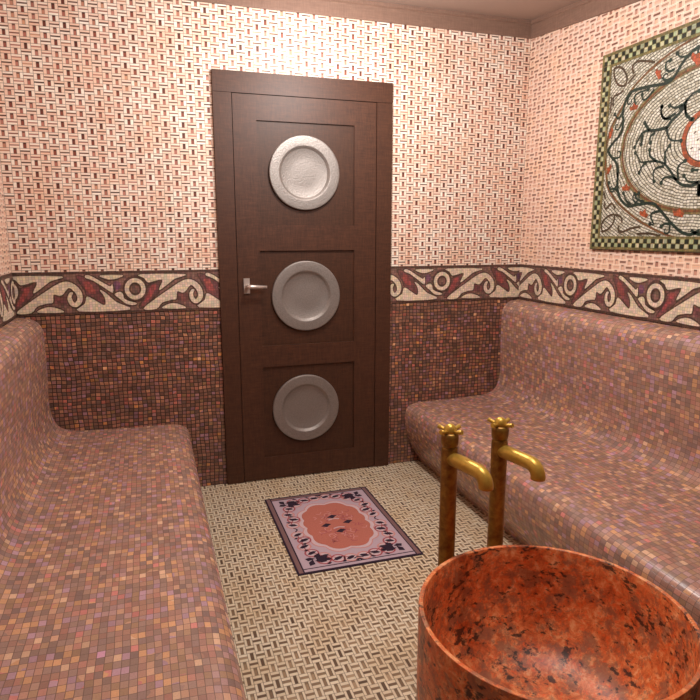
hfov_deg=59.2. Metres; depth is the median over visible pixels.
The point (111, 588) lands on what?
tiled bench
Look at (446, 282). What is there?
trim
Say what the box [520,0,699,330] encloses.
wall
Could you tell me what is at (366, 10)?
trim
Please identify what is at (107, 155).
wall
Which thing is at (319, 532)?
rug
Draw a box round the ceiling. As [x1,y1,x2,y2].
[368,0,581,19]
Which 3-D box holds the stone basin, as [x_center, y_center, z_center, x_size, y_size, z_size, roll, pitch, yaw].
[0.480,0.838,1.498,0.633,0.450,0.633,-3,11,-18]
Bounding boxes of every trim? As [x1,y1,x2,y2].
[0,273,16,326]
[12,269,219,316]
[186,0,530,38]
[390,264,519,302]
[518,264,699,328]
[531,0,641,38]
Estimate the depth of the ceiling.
3.13 m
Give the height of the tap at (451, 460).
0.806 m
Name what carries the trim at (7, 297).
attached to the wall at (5, 264)
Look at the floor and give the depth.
2.32 m
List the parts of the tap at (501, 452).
valve handle, spout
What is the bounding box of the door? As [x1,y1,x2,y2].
[211,69,392,484]
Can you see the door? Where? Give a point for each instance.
(303, 164)
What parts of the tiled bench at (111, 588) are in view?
backrest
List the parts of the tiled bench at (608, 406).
backrest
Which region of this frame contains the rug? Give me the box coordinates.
[265,487,423,575]
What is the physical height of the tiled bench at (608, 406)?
0.944 m
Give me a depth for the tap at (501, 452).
1.79 m
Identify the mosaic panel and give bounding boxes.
[590,18,699,252]
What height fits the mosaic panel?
0.895 m
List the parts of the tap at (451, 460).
valve handle, spout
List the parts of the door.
handle, lever, panel, panel, panel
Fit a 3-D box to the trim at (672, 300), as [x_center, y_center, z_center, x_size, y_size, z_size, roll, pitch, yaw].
[1.649,-0.045,1.730,0.006,0.202,4.146,-3,11,-18]
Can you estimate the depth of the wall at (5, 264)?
2.73 m
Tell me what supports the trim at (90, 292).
attached to the wall at (107, 155)
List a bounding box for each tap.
[437,423,493,565]
[487,417,545,546]
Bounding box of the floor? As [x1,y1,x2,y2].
[201,460,520,699]
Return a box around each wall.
[0,0,531,486]
[0,163,15,327]
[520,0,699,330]
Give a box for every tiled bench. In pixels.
[0,318,245,699]
[405,299,699,628]
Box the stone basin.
[416,545,699,699]

